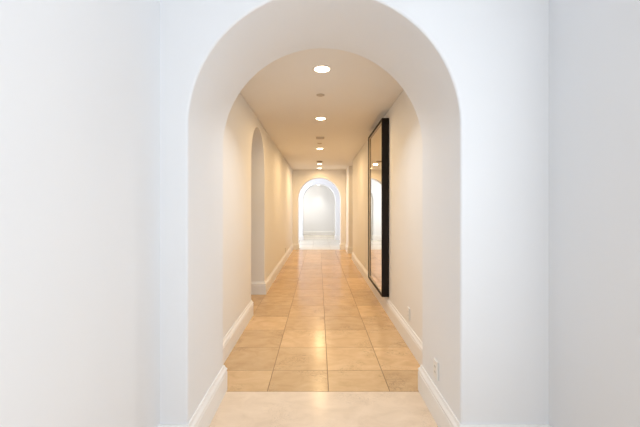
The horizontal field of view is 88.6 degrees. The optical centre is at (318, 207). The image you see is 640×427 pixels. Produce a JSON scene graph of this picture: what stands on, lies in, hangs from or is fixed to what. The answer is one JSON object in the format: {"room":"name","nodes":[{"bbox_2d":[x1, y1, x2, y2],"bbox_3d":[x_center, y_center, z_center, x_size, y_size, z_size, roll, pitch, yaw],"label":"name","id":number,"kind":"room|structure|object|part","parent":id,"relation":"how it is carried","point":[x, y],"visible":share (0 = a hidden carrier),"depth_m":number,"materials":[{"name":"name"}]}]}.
{"room":"hallway","nodes":[
{"label":"hallway","id":0,"kind":"room"},
{"bbox_2d":[0,0,292,426],"bbox_3d":[-1.080,-0.109,3.400,0.450,2.950,14.800,0,0,0],"label":"wall","id":1,"kind":"structure","parent":0,"point":[80,79],"depth_m":1.25,"materials":[{"name":"white paint"}]},
{"bbox_2d":[158,300,253,426],"bbox_3d":[-0.820,1.268,0.111,0.526,0.195,8.207,0,0,-3],"label":"baseboard","id":2,"kind":"structure","parent":1,"relation":"attached to","point":[205,412],"depth_m":2.28,"materials":[{"name":"white paint"}]},
{"bbox_2d":[251,243,299,294],"bbox_3d":[-1.198,1.268,8.175,1.104,0.195,5.998,0,0,0],"label":"baseboard","id":3,"kind":"structure","parent":1,"relation":"attached to","point":[257,288],"depth_m":5.76,"materials":[{"name":"white paint"}]},
{"bbox_2d":[303,185,334,230],"bbox_3d":[0.000,-0.134,16.675,6.000,3.000,0.150,0,0,0],"label":"wall","id":4,"kind":"structure","parent":0,"point":[318,200],"depth_m":16.60,"materials":[{"name":"white paint"}]},
{"bbox_2d":[293,170,345,243],"bbox_3d":[0.000,-0.134,10.975,6.000,3.000,0.350,0,0,0],"label":"wall","id":5,"kind":"structure","parent":0,"point":[300,177],"depth_m":10.80,"materials":[{"name":"paint"}]},
{"bbox_2d":[299,179,339,234],"bbox_3d":[0.000,-0.134,14.200,6.000,3.000,0.400,0,0,0],"label":"wall","id":6,"kind":"structure","parent":0,"point":[313,182],"depth_m":14.00,"materials":[{"name":"white paint"}]},
{"bbox_2d":[240,48,402,169],"bbox_3d":[-0.250,-1.389,6.621,6.300,0.251,8.358,0,0,0],"label":"ceiling","id":7,"kind":"structure","parent":0,"point":[358,93],"depth_m":3.93,"materials":[{"name":"paint"}]},
{"bbox_2d":[315,117,326,119],"bbox_3d":[0.032,-1.274,4.630,0.176,0.041,0.176,0,0,0],"label":"recessed light","id":8,"kind":"object","parent":7,"relation":"in","point":[316,118],"visible":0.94,"depth_m":4.60,"materials":[{"name":"white"}]},
{"bbox_2d":[312,65,331,72],"bbox_3d":[0.032,-1.274,2.980,0.176,0.041,0.176,0,0,0],"label":"recessed light","id":9,"kind":"object","parent":7,"relation":"in","point":[318,68],"visible":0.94,"depth_m":2.96,"materials":[{"name":"white"}]},
{"bbox_2d":[209,235,437,426],"bbox_3d":[-0.090,1.426,9.290,6.981,0.120,15.021,0,0,0],"label":"floor","id":10,"kind":"structure","parent":0,"point":[319,326],"depth_m":2.98,"materials":[{"name":"tile"}]},
{"bbox_2d":[160,0,548,423],"bbox_3d":[0.195,-0.109,2.111,2.710,2.950,0.663,0,0,0],"label":"wall","id":11,"kind":"structure","parent":0,"point":[474,74],"depth_m":1.78,"materials":[{"name":"white paint"}]},
{"bbox_2d":[433,358,438,380],"bbox_3d":[0.764,1.050,2.137,0.013,0.116,0.072,0,0,0],"label":"wall outlet","id":12,"kind":"object","parent":11,"relation":"attached to","point":[435,362],"visible":1,"depth_m":2.12,"materials":[{"name":"white plastic"}]},
{"bbox_2d":[346,90,422,340],"bbox_3d":[1.030,0.051,6.621,0.250,2.630,8.358,0,0,0],"label":"wall","id":13,"kind":"structure","parent":0,"point":[405,136],"depth_m":3.58,"materials":[{"name":"paint"}]},
{"bbox_2d":[368,118,388,296],"bbox_3d":[0.857,-0.006,4.785,0.092,2.296,1.170,0,0,0],"label":"wall mirror","id":14,"kind":"object","parent":13,"relation":"attached to","point":[378,140],"visible":1,"depth_m":4.48,"materials":[{"name":"black mirror"}]},
{"bbox_3d":[0.836,-0.006,4.785,0.006,2.219,1.093,0,0,0],"label":"glass","id":15,"kind":"part","parent":14,"relation":"part of","materials":[{"name":"beige mirror"}]},
{"bbox_2d":[407,307,409,319],"bbox_3d":[0.898,1.051,3.270,0.013,0.116,0.072,0,0,0],"label":"wall outlet","id":16,"kind":"object","parent":13,"relation":"attached to","point":[408,308],"visible":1,"depth_m":3.25,"materials":[{"name":"white plastic"}]},
{"bbox_2d":[352,252,551,426],"bbox_3d":[1.724,1.268,2.362,1.953,0.195,12.724,0,0,0],"label":"baseboard","id":17,"kind":"structure","parent":13,"relation":"attached to","point":[438,407],"depth_m":2.36,"materials":[{"name":"white paint"}]},
{"bbox_2d":[549,0,639,426],"bbox_3d":[1.350,-0.109,-1.111,0.200,2.950,5.779,0,0,0],"label":"wall","id":18,"kind":"structure","parent":0,"point":[594,45],"depth_m":1.49,"materials":[{"name":"white paint"}]},
{"bbox_3d":[1.850,-0.134,12.575,0.200,3.000,2.850,0,0,0],"label":"wall","id":19,"kind":"structure","parent":0,"visible":0},
{"bbox_2d":[303,231,352,252],"bbox_3d":[0.700,1.268,13.238,2.550,0.195,7.400,0,0,-12],"label":"baseboard","id":20,"kind":"structure","parent":19,"relation":"attached to","point":[337,237],"depth_m":16.58,"materials":[{"name":"white paint"}]}
]}

